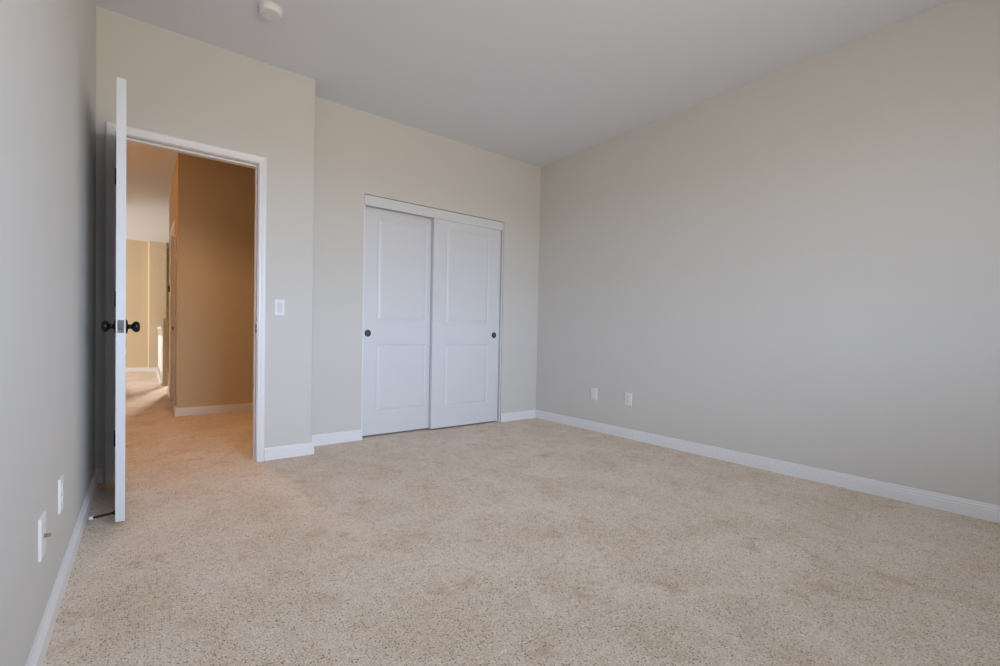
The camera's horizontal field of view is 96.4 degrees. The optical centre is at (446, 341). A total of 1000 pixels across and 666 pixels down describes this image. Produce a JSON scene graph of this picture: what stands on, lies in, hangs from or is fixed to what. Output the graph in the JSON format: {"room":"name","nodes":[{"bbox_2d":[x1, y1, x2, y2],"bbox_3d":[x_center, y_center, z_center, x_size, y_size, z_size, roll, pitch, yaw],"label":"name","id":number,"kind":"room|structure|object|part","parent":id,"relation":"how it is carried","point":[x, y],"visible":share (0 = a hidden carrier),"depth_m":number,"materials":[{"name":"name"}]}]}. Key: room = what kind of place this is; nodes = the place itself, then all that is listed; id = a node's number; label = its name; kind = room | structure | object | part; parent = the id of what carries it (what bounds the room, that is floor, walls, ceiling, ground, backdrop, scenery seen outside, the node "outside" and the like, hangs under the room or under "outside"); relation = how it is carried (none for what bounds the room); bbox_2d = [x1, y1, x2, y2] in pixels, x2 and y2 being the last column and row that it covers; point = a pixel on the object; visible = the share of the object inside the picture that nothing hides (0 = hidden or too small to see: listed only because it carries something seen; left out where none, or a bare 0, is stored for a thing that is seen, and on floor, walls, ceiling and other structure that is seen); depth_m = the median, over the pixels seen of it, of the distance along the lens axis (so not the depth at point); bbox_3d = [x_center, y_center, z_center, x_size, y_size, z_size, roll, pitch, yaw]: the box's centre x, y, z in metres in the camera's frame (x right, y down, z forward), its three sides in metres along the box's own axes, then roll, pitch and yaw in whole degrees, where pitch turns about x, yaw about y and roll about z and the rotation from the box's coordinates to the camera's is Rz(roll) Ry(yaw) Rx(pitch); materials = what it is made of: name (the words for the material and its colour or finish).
{"room":"empty bedroom","nodes":[
{"label":"empty bedroom","id":0,"kind":"room"},
{"bbox_2d":[0,0,95,665],"bbox_3d":[-0.841,-0.490,0.718,0.115,2.738,4.356,0,1,-34],"label":"wall","id":1,"kind":"structure","parent":0,"point":[48,47],"depth_m":1.22,"materials":[{"name":"white paint"}]},
{"bbox_2d":[38,511,51,561],"bbox_3d":[-1.113,0.538,1.234,0.022,0.114,0.070,0,1,-34],"label":"plate","id":2,"kind":"object","parent":1,"relation":"attached to","point":[42,535],"visible":1,"depth_m":1.21,"materials":[{"name":"white plastic"}]},
{"bbox_3d":[-1.119,0.538,1.230,0.007,0.114,0.070,0,1,-34],"label":"plate","id":3,"kind":"part","parent":2,"relation":"part of","materials":[{"name":"white plastic"}]},
{"bbox_2d":[58,474,63,513],"bbox_3d":[-1.304,0.515,1.504,0.009,0.114,0.070,0,1,-34],"label":"power outlet","id":4,"kind":"object","parent":1,"relation":"attached to","point":[61,479],"visible":1,"depth_m":1.49,"materials":[{"name":"white plastic"}]},
{"bbox_2d":[25,470,97,665],"bbox_3d":[-0.835,0.835,0.814,0.013,0.086,4.243,0,1,-34],"label":"baseboard","id":5,"kind":"structure","parent":1,"relation":"attached to","point":[39,649],"depth_m":1.44,"materials":[{"name":"white wood"}]},
{"bbox_2d":[126,239,166,367],"bbox_3d":[-8.896,-0.765,8.095,6.372,2.738,0.980,0,1,-34],"label":"wall","id":6,"kind":"structure","parent":0,"point":[145,261],"depth_m":9.32,"materials":[{"name":"beige paint"}]},
{"bbox_2d":[126,367,157,371],"bbox_3d":[-8.684,0.572,7.746,6.140,0.086,0.123,0,1,-34],"label":"baseboard","id":7,"kind":"structure","parent":6,"relation":"attached to","point":[136,369],"depth_m":9.33,"materials":[{"name":"white wood"}]},
{"bbox_2d":[166,249,168,353],"bbox_3d":[-3.696,-0.675,8.092,2.228,2.738,6.830,0,1,-34],"label":"wall","id":8,"kind":"structure","parent":0,"point":[167,259],"depth_m":10.23,"materials":[{"name":"beige paint"}]},
{"bbox_2d":[168,160,176,404],"bbox_3d":[-3.325,-0.621,5.489,0.115,2.738,1.875,0,1,-34],"label":"wall","id":9,"kind":"structure","parent":0,"point":[173,194],"depth_m":5.30,"materials":[{"name":"beige paint"}]},
{"bbox_2d":[169,216,175,412],"bbox_3d":[-3.162,-0.305,5.231,0.130,2.121,0.982,0,1,-34],"label":"door frame","id":10,"kind":"structure","parent":9,"relation":"attached to","point":[172,233],"depth_m":5.56,"materials":[{"name":"white wood"}]},
{"bbox_2d":[95,6,315,482],"bbox_3d":[-2.030,-0.548,2.747,2.324,2.738,0.339,0,1,-34],"label":"wall","id":11,"kind":"structure","parent":0,"point":[180,86],"depth_m":3.00,"materials":[{"name":"white paint"}]},
{"bbox_2d":[105,121,266,482],"bbox_3d":[-1.653,-0.222,2.877,0.878,2.094,0.149,0,1,-34],"label":"door frame","id":12,"kind":"structure","parent":11,"relation":"attached to","point":[133,135],"depth_m":2.79,"materials":[{"name":"white wood"}]},
{"bbox_2d":[89,77,139,521],"bbox_3d":[-1.711,-0.190,2.302,0.188,2.004,0.772,0,1,-36],"label":"door","id":13,"kind":"structure","parent":12,"relation":"attached to","point":[120,325],"depth_m":2.01,"materials":[{"name":"white wood"}]},
{"bbox_3d":[-1.549,-0.071,2.034,0.056,0.065,0.065,0,1,-36],"label":"knob","id":14,"kind":"part","parent":13,"relation":"part of","materials":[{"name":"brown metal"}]},
{"bbox_3d":[-1.476,-0.070,2.012,0.024,0.058,0.003,0,1,-36],"label":"latch plate","id":15,"kind":"part","parent":13,"relation":"part of","materials":[{"name":"silver metal"}]},
{"bbox_3d":[-1.474,-0.071,2.088,0.056,0.065,0.065,0,1,-36],"label":"knob","id":16,"kind":"part","parent":13,"relation":"part of","materials":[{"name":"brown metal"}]},
{"bbox_2d":[274,299,284,315],"bbox_3d":[-1.175,-0.242,3.126,0.070,0.114,0.010,0,1,-34],"label":"light switch","id":17,"kind":"object","parent":11,"relation":"attached to","point":[279,304],"visible":1,"depth_m":3.12,"materials":[{"name":"white plastic"}]},
{"bbox_2d":[176,153,254,407],"bbox_3d":[-1.686,-0.591,5.400,2.726,2.738,0.115,0,1,-34],"label":"wall","id":18,"kind":"structure","parent":0,"point":[216,199],"depth_m":4.78,"materials":[{"name":"beige paint"}]},
{"bbox_2d":[167,388,252,416],"bbox_3d":[-2.278,0.711,6.163,2.639,0.086,2.003,0,1,-34],"label":"baseboard","id":19,"kind":"structure","parent":18,"relation":"attached to","point":[186,411],"depth_m":4.79,"materials":[{"name":"white wood"}]},
{"bbox_2d":[312,96,540,434],"bbox_3d":[-0.077,-0.541,4.208,2.548,2.738,0.115,0,1,-34],"label":"wall","id":20,"kind":"structure","parent":0,"point":[358,153],"depth_m":3.79,"materials":[{"name":"white paint"}]},
{"bbox_2d":[95,410,535,483],"bbox_3d":[-0.528,0.786,3.729,3.796,0.086,0.237,0,1,-34],"label":"baseboard","id":21,"kind":"structure","parent":20,"relation":"attached to","point":[355,435],"depth_m":3.53,"materials":[{"name":"white wood"}]},
{"bbox_2d":[362,205,431,435],"bbox_3d":[-0.405,-0.192,4.009,0.790,2.003,0.038,0,1,-34],"label":"door","id":22,"kind":"structure","parent":20,"relation":"in","point":[398,245],"depth_m":3.96,"materials":[{"name":"white wood"}]},
{"bbox_2d":[361,194,503,428],"bbox_3d":[-0.097,-0.202,4.202,1.540,2.058,0.121,0,1,-34],"label":"trim","id":23,"kind":"structure","parent":20,"relation":"attached to","point":[369,200],"depth_m":4.15,"materials":[{"name":"white wood"}]},
{"bbox_2d":[429,218,500,428],"bbox_3d":[0.198,-0.188,4.363,0.811,2.003,0.038,0,1,-34],"label":"door","id":24,"kind":"structure","parent":20,"relation":"in","point":[465,269],"depth_m":4.33,"materials":[{"name":"white wood"}]},
{"bbox_2d":[43,371,999,665],"bbox_3d":[-4.129,0.817,4.294,10.000,0.120,14.300,0,1,-34],"label":"floor","id":25,"kind":"structure","parent":0,"point":[531,541],"depth_m":1.80,"materials":[{"name":"beige carpet"}]},
{"bbox_2d":[157,318,168,385],"bbox_3d":[-5.282,0.125,8.240,0.106,1.078,2.864,0,1,-34],"label":"stair railing","id":26,"kind":"object","parent":25,"relation":"on","point":[162,371],"visible":1,"depth_m":7.09,"materials":[{"name":"beige paint"}]},
{"bbox_3d":[-4.496,0.176,7.097,0.076,1.045,0.076,0,1,-34],"label":"newel post","id":27,"kind":"part","parent":26,"relation":"part of","materials":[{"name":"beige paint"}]},
{"bbox_2d":[96,0,951,248],"bbox_3d":[-4.080,-2.040,4.241,10.000,0.120,14.300,0,1,-34],"label":"ceiling","id":28,"kind":"structure","parent":0,"point":[539,83],"depth_m":2.88,"materials":[{"name":"white paint"}]},
{"bbox_2d":[257,1,281,20],"bbox_3d":[-1.006,-1.879,2.531,0.132,0.034,0.132,0,1,-34],"label":"smoke detector","id":29,"kind":"object","parent":28,"relation":"attached to","point":[271,11],"visible":1,"depth_m":2.50,"materials":[{"name":"white plastic"}]},
{"bbox_3d":[-1.006,-1.892,2.530,0.132,0.007,0.132,0,1,-34],"label":"plate","id":30,"kind":"part","parent":29,"relation":"part of","materials":[{"name":"white plastic"}]},
{"bbox_2d":[536,0,999,505],"bbox_3d":[2.310,-0.479,3.062,0.115,2.738,4.695,0,1,-34],"label":"wall","id":31,"kind":"structure","parent":0,"point":[799,263],"depth_m":2.88,"materials":[{"name":"white paint"}]},
{"bbox_2d":[591,388,596,399],"bbox_3d":[1.416,0.501,4.262,0.009,0.114,0.070,0,1,-34],"label":"phone jack","id":32,"kind":"object","parent":31,"relation":"attached to","point":[593,390],"visible":1,"depth_m":4.26,"materials":[{"name":"white plastic"}]},
{"bbox_2d":[624,392,631,405],"bbox_3d":[1.621,0.512,3.960,0.009,0.114,0.070,0,1,-34],"label":"power outlet","id":33,"kind":"object","parent":31,"relation":"attached to","point":[628,396],"visible":1,"depth_m":3.95,"materials":[{"name":"white plastic"}]},
{"bbox_2d":[535,410,999,522],"bbox_3d":[2.238,0.846,3.045,0.013,0.086,4.480,0,1,-34],"label":"baseboard","id":34,"kind":"structure","parent":31,"relation":"attached to","point":[962,506],"depth_m":2.87,"materials":[{"name":"white wood"}]}
]}

